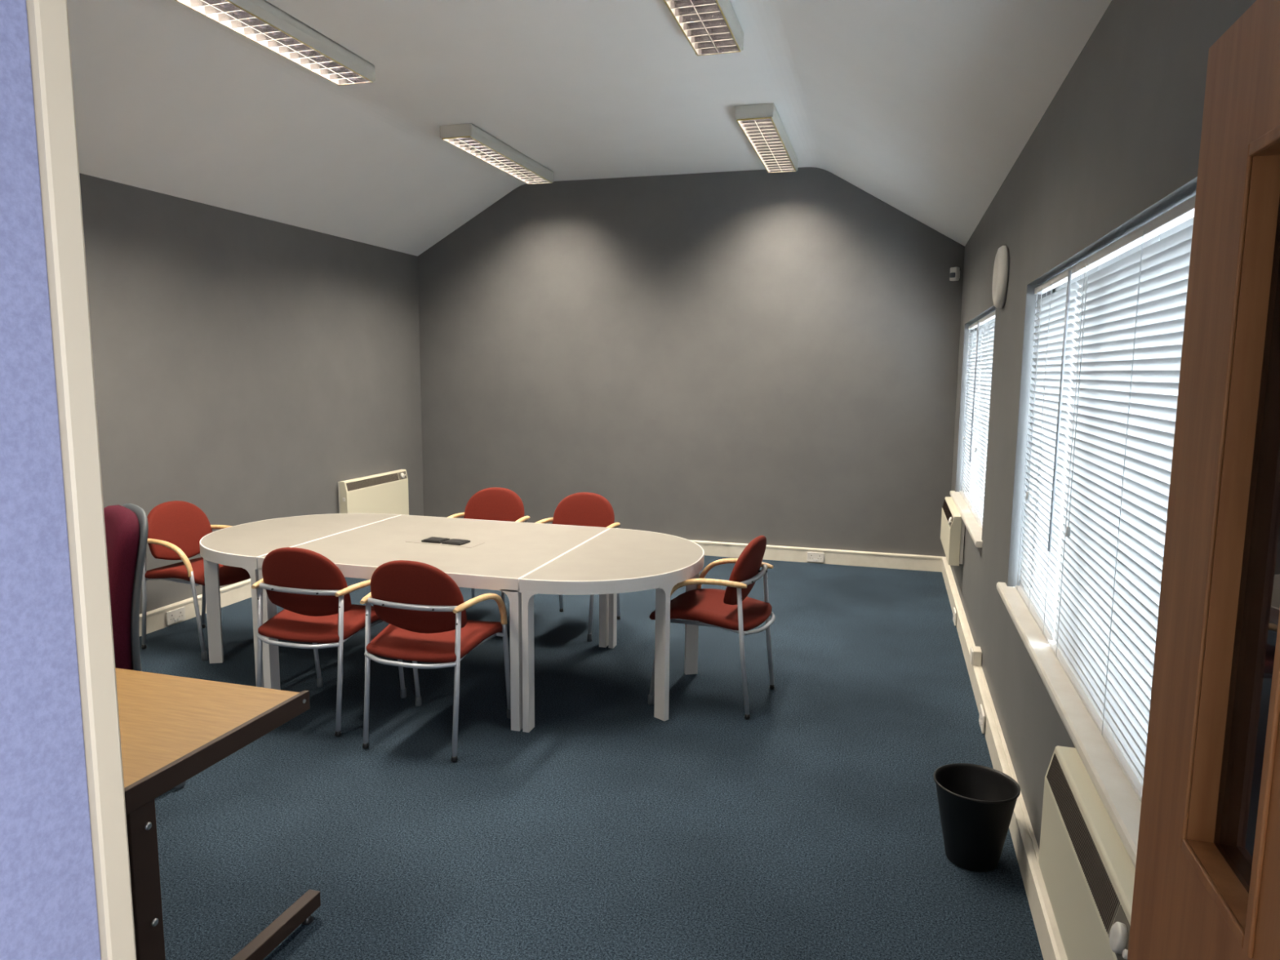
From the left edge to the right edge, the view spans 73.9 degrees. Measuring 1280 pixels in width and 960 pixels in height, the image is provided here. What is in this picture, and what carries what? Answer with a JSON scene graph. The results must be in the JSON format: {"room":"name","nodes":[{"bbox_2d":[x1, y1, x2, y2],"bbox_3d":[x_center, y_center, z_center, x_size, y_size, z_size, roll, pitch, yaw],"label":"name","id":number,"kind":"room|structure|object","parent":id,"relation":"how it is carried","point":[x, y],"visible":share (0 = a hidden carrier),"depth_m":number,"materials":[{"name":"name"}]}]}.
{"room":"meeting room","nodes":[
{"label":"meeting room","id":0,"kind":"room"},
{"bbox_2d":[79,173,423,613],"bbox_3d":[-3.197,-0.372,4.958,0.100,2.723,7.149,3,8,16],"label":"wall","id":1,"kind":"structure","parent":0,"point":[247,367],"depth_m":6.00,"materials":[{"name":"grey paint"}]},
{"bbox_2d":[165,606,185,625],"bbox_3d":[-2.997,0.878,5.494,0.014,0.086,0.146,3,8,16],"label":"wall socket","id":2,"kind":"object","parent":1,"relation":"attached to","point":[178,615],"visible":1,"depth_m":5.49,"materials":[{"name":"white plastic"}]},
{"bbox_2d":[139,578,251,636],"bbox_3d":[-3.146,0.922,5.085,0.043,0.125,7.106,3,8,16],"label":"baseboard","id":3,"kind":"structure","parent":1,"relation":"attached to","point":[156,620],"depth_m":5.62,"materials":[{"name":"beige paint"}]},
{"bbox_2d":[337,469,408,515],"bbox_3d":[-2.358,0.187,7.583,0.100,0.463,0.956,3,8,16],"label":"heater","id":4,"kind":"object","parent":1,"relation":"attached to","point":[387,492],"visible":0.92,"depth_m":7.53,"materials":[{"name":"beige metal"}]},
{"bbox_2d":[346,472,399,491],"bbox_3d":[-2.345,0.014,7.491,0.020,0.068,0.782,3,8,16],"label":"grille","id":5,"kind":"object","parent":4,"relation":"attached to","point":[385,479],"depth_m":7.47,"materials":[{"name":"grey metal"}]},
{"bbox_2d":[66,0,1111,256],"bbox_3d":[-0.692,-2.011,4.006,5.290,0.936,7.369,3,8,16],"label":"ceiling","id":6,"kind":"structure","parent":0,"point":[926,108],"depth_m":4.78,"materials":[{"name":"white paint"}]},
{"bbox_2d":[175,0,375,85],"bbox_3d":[-1.825,-2.205,4.109,0.251,0.091,1.522,3,8,16],"label":"ceiling lamp","id":7,"kind":"object","parent":6,"relation":"attached to","point":[260,21],"visible":1,"depth_m":4.22,"materials":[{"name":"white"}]},
{"bbox_2d":[439,123,553,184],"bbox_3d":[-1.076,-2.528,6.662,0.251,0.091,1.522,3,8,16],"label":"ceiling lamp","id":8,"kind":"object","parent":6,"relation":"attached to","point":[469,138],"visible":1,"depth_m":6.43,"materials":[{"name":"white metal"}]},
{"bbox_2d":[663,0,743,56],"bbox_3d":[0.192,-2.121,3.602,0.251,0.091,1.522,3,8,16],"label":"ceiling lamp","id":9,"kind":"object","parent":6,"relation":"attached to","point":[711,27],"visible":1,"depth_m":4.01,"materials":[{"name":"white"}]},
{"bbox_2d":[734,102,798,173],"bbox_3d":[0.941,-2.444,6.155,0.251,0.091,1.522,3,8,16],"label":"ceiling lamp","id":10,"kind":"object","parent":6,"relation":"attached to","point":[762,124],"visible":1,"depth_m":5.89,"materials":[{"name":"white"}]},
{"bbox_2d":[139,555,1043,959],"bbox_3d":[-0.963,1.238,3.588,5.290,0.080,9.099,3,8,16],"label":"floor","id":11,"kind":"structure","parent":0,"point":[808,826],"depth_m":3.30,"materials":[{"name":"blue carpet"}]},
{"bbox_2d":[0,0,136,959],"bbox_3d":[-0.810,0.441,0.871,0.202,2.200,0.480,3,8,16],"label":"screen","id":12,"kind":"object","parent":11,"relation":"on","point":[65,885],"visible":1,"depth_m":0.96,"materials":[{"name":"blue fabric"}]},
{"bbox_2d":[103,503,186,846],"bbox_3d":[-2.073,0.685,2.987,0.838,1.150,0.833,-6,10,-43],"label":"office chair","id":13,"kind":"object","parent":11,"relation":"on","point":[126,525],"visible":0.33,"depth_m":2.94,"materials":[{"name":"red fabric"}]},
{"bbox_2d":[141,500,250,661],"bbox_3d":[-2.612,0.561,5.086,0.598,0.849,0.541,3,8,19],"label":"chair","id":14,"kind":"object","parent":11,"relation":"on","point":[176,528],"visible":0.79,"depth_m":5.00,"materials":[{"name":"red fabric"}]},
{"bbox_2d":[115,667,320,959],"bbox_3d":[-1.942,0.979,2.405,1.805,0.720,0.820,3,8,16],"label":"office desk","id":15,"kind":"object","parent":11,"relation":"on","point":[173,729],"visible":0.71,"depth_m":2.23,"materials":[{"name":"brown wood"}]},
{"bbox_2d":[199,513,401,687],"bbox_3d":[-2.063,0.644,4.991,0.711,0.720,1.320,3,8,16],"label":"meeting table","id":16,"kind":"object","parent":11,"relation":"on","point":[241,545],"visible":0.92,"depth_m":4.75,"materials":[{"name":"beige laminate"}]},
{"bbox_2d":[251,546,406,737],"bbox_3d":[-1.499,0.699,4.100,0.541,0.849,0.598,3,8,16],"label":"chair","id":17,"kind":"object","parent":11,"relation":"on","point":[313,592],"visible":0.85,"depth_m":3.88,"materials":[{"name":"red fabric"}]},
{"bbox_2d":[257,515,609,731],"bbox_3d":[-1.041,0.691,4.697,1.406,0.720,1.320,3,8,16],"label":"meeting table","id":18,"kind":"object","parent":11,"relation":"on","point":[510,551],"visible":0.61,"depth_m":4.39,"materials":[{"name":"beige laminate"}]},
{"bbox_2d":[405,537,484,547],"bbox_3d":[-1.058,0.331,4.615,0.410,0.015,0.140,3,8,20],"label":"socket","id":19,"kind":"object","parent":18,"relation":"on","point":[432,540],"visible":1,"depth_m":4.59,"materials":[{"name":"beige plastic"}]},
{"bbox_2d":[360,560,511,762],"bbox_3d":[-0.921,0.735,3.862,0.541,0.849,0.598,3,8,16],"label":"chair","id":20,"kind":"object","parent":11,"relation":"on","point":[424,608],"visible":1,"depth_m":3.65,"materials":[{"name":"red fabric"}]},
{"bbox_2d":[447,487,529,602],"bbox_3d":[-1.045,0.499,5.679,0.541,0.849,0.598,3,8,17],"label":"chair","id":21,"kind":"object","parent":11,"relation":"on","point":[495,504],"visible":0.3,"depth_m":5.80,"materials":[{"name":"red fabric"}]},
{"bbox_2d":[534,492,620,641],"bbox_3d":[-0.440,0.529,5.491,0.541,0.849,0.598,4,8,23],"label":"chair","id":22,"kind":"object","parent":11,"relation":"on","point":[580,508],"visible":0.37,"depth_m":5.60,"materials":[{"name":"red fabric"}]},
{"bbox_2d":[519,528,704,732],"bbox_3d":[-0.030,0.738,4.406,0.690,0.720,1.320,3,8,16],"label":"meeting table","id":23,"kind":"object","parent":11,"relation":"on","point":[615,561],"visible":1,"depth_m":4.04,"materials":[{"name":"beige laminate"}]},
{"bbox_2d":[648,535,775,719],"bbox_3d":[0.376,0.687,4.328,0.598,0.849,0.541,4,8,24],"label":"chair","id":24,"kind":"object","parent":11,"relation":"on","point":[731,609],"visible":0.91,"depth_m":4.16,"materials":[{"name":"red fabric"}]},
{"bbox_2d":[933,763,1020,871],"bbox_3d":[1.142,1.163,2.909,0.276,0.281,0.276,3,8,16],"label":"waste bin","id":25,"kind":"object","parent":11,"relation":"on","point":[977,802],"visible":1,"depth_m":2.84,"materials":[{"name":"black plastic"}]},
{"bbox_2d":[417,167,964,556],"bbox_3d":[0.310,-1.002,7.655,5.290,3.346,0.100,3,8,16],"label":"wall","id":26,"kind":"structure","parent":0,"point":[741,357],"depth_m":7.52,"materials":[{"name":"grey paint"}]},
{"bbox_2d":[806,551,824,562],"bbox_3d":[1.528,0.673,7.404,0.146,0.086,0.014,3,8,16],"label":"wall socket","id":27,"kind":"object","parent":26,"relation":"attached to","point":[811,556],"visible":1,"depth_m":7.40,"materials":[{"name":"white plastic"}]},
{"bbox_2d":[688,539,946,572],"bbox_3d":[0.204,0.600,7.814,4.940,0.125,0.043,3,8,16],"label":"baseboard","id":28,"kind":"structure","parent":26,"relation":"attached to","point":[836,557],"depth_m":7.36,"materials":[{"name":"beige paint"}]},
{"bbox_2d":[950,0,1256,848],"bbox_3d":[1.675,-0.117,3.561,0.170,2.664,7.149,3,8,16],"label":"wall","id":29,"kind":"structure","parent":0,"point":[1116,148],"depth_m":2.93,"materials":[{"name":"grey paint"}]},
{"bbox_2d":[940,496,964,565],"bbox_3d":[2.255,0.362,6.164,0.100,0.353,0.956,3,8,16],"label":"heater","id":30,"kind":"object","parent":29,"relation":"attached to","point":[953,526],"visible":1,"depth_m":5.73,"materials":[{"name":"beige metal"}]},
{"bbox_2d":[942,498,951,522],"bbox_3d":[2.243,0.225,6.220,0.016,0.067,0.770,3,8,16],"label":"grille","id":31,"kind":"object","parent":30,"relation":"attached to","point":[947,505],"depth_m":6.24,"materials":[{"name":"brown metal"}]},
{"bbox_2d":[949,266,959,280],"bbox_3d":[2.522,-1.649,6.811,0.096,0.105,0.064,-4,9,-34],"label":"detector","id":32,"kind":"object","parent":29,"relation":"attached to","point":[954,271],"visible":1,"depth_m":6.78,"materials":[{"name":"white plastic"}]},
{"bbox_2d":[952,607,956,625],"bbox_3d":[2.086,0.905,5.644,0.014,0.086,0.146,3,8,16],"label":"wall socket","id":33,"kind":"object","parent":29,"relation":"attached to","point":[954,615],"visible":1,"depth_m":5.60,"materials":[{"name":"white plastic"}]},
{"bbox_2d":[949,490,982,547],"bbox_3d":[2.218,0.231,5.698,0.136,0.035,2.120,3,8,16],"label":"window sill","id":34,"kind":"structure","parent":29,"relation":"attached to","point":[970,522],"depth_m":5.46,"materials":[{"name":"paint"}]},
{"bbox_2d":[968,318,995,512],"bbox_3d":[2.318,-0.423,5.586,0.060,1.293,2.000,3,8,16],"label":"window","id":35,"kind":"structure","parent":29,"relation":"in","point":[993,319],"depth_m":6.23,"materials":[{"name":"grey"}]},
{"bbox_2d":[959,319,985,510],"bbox_3d":[2.368,-0.482,6.094,0.052,1.274,0.930,3,8,16],"label":"blind","id":36,"kind":"object","parent":35,"relation":"attached to","point":[975,341],"visible":0.93,"depth_m":6.03,"materials":[{"name":"grey plastic"}]},
{"bbox_2d":[970,310,995,529],"bbox_3d":[2.098,-0.364,5.165,0.047,1.274,1.000,3,8,16],"label":"blind","id":37,"kind":"object","parent":35,"relation":"attached to","point":[988,332],"visible":0.62,"depth_m":5.31,"materials":[{"name":"grey plastic"}]},
{"bbox_2d":[978,704,985,733],"bbox_3d":[1.597,1.116,3.977,0.014,0.086,0.146,3,8,16],"label":"wall socket","id":38,"kind":"object","parent":29,"relation":"attached to","point":[982,717],"visible":1,"depth_m":3.94,"materials":[{"name":"white plastic"}]},
{"bbox_2d":[991,245,1008,308],"bbox_3d":[1.810,-1.018,4.274,0.045,0.310,0.310,3,8,16],"label":"wall fitting","id":39,"kind":"object","parent":29,"relation":"attached to","point":[1001,268],"visible":1,"depth_m":4.17,"materials":[{"name":"white plastic"}]},
{"bbox_2d":[942,557,1067,959],"bbox_3d":[1.556,1.139,3.733,0.043,0.125,7.106,3,8,16],"label":"baseboard","id":40,"kind":"structure","parent":29,"relation":"attached to","point":[1024,839],"depth_m":3.00,"materials":[{"name":"beige paint"}]},
{"bbox_2d":[969,645,982,666],"bbox_3d":[1.788,0.936,4.528,0.050,0.078,0.100,3,8,16],"label":"junction box","id":41,"kind":"object","parent":40,"relation":"on","point":[975,653],"visible":1,"depth_m":4.49,"materials":[{"name":"beige paint"}]},
{"bbox_2d":[995,582,1141,868],"bbox_3d":[1.299,0.627,2.564,0.136,0.035,2.540,3,8,16],"label":"window sill","id":42,"kind":"structure","parent":29,"relation":"attached to","point":[1122,803],"depth_m":2.22,"materials":[{"name":"paint"}]},
{"bbox_2d":[1038,746,1135,959],"bbox_3d":[0.987,0.916,1.845,0.100,0.353,0.826,3,8,16],"label":"heater","id":43,"kind":"object","parent":29,"relation":"attached to","point":[1088,872],"visible":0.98,"depth_m":1.85,"materials":[{"name":"beige metal"}]},
{"bbox_2d":[1046,753,1119,934],"bbox_3d":[0.977,0.780,1.897,0.020,0.068,0.652,3,8,16],"label":"grille","id":44,"kind":"object","parent":43,"relation":"attached to","point":[1098,868],"depth_m":1.83,"materials":[{"name":"grey metal"}]},
{"bbox_2d":[1122,949,1128,959],"bbox_3d":[0.851,0.830,1.488,0.011,0.016,0.016,3,8,16],"label":"switch","id":45,"kind":"object","parent":43,"relation":"attached to","point":[1125,952],"depth_m":1.49,"materials":[{"name":"white plastic"}]},
{"bbox_2d":[1032,217,1193,644],"bbox_3d":[1.395,-0.023,2.438,0.060,1.289,2.430,3,8,16],"label":"window","id":46,"kind":"structure","parent":29,"relation":"in","point":[1189,222],"depth_m":2.78,"materials":[{"name":"grey"}]},
{"bbox_2d":[1015,264,1084,644],"bbox_3d":[1.522,-0.115,3.213,0.052,1.270,0.800,3,8,16],"label":"blind","id":47,"kind":"object","parent":46,"relation":"attached to","point":[1055,335],"visible":0.96,"depth_m":3.14,"materials":[{"name":"grey plastic"}]},
{"bbox_2d":[1048,195,1195,801],"bbox_3d":[1.192,0.028,2.079,0.047,1.270,1.560,3,8,16],"label":"blind","id":48,"kind":"object","parent":46,"relation":"attached to","point":[1131,314],"visible":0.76,"depth_m":2.14,"materials":[{"name":"grey plastic"}]},
{"bbox_3d":[-1.719,-0.128,0.740,5.290,3.346,0.120,3,8,16],"label":"wall","id":49,"kind":"structure","parent":0,"visible":0},
{"bbox_2d":[1127,0,1279,959],"bbox_3d":[0.480,0.577,0.663,0.100,1.992,0.777,3,8,16],"label":"door","id":50,"kind":"structure","parent":49,"relation":"in","point":[1206,883],"depth_m":0.82,"materials":[{"name":"brown wood"}]},
{"label":"outside","id":51,"kind":"structure","parent":0,"visible":0},
{"bbox_2d":[1050,412,1124,654],"bbox_3d":[22.968,-0.815,23.602,29.000,0.100,82.000,3,8,16],"label":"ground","id":52,"kind":"structure","parent":51,"point":[1060,521],"depth_m":11.79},
{"bbox_2d":[1066,351,1076,412],"bbox_3d":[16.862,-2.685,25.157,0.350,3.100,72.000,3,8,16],"label":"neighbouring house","id":53,"kind":"structure","parent":52,"relation":"on","point":[1075,351],"depth_m":43.42,"materials":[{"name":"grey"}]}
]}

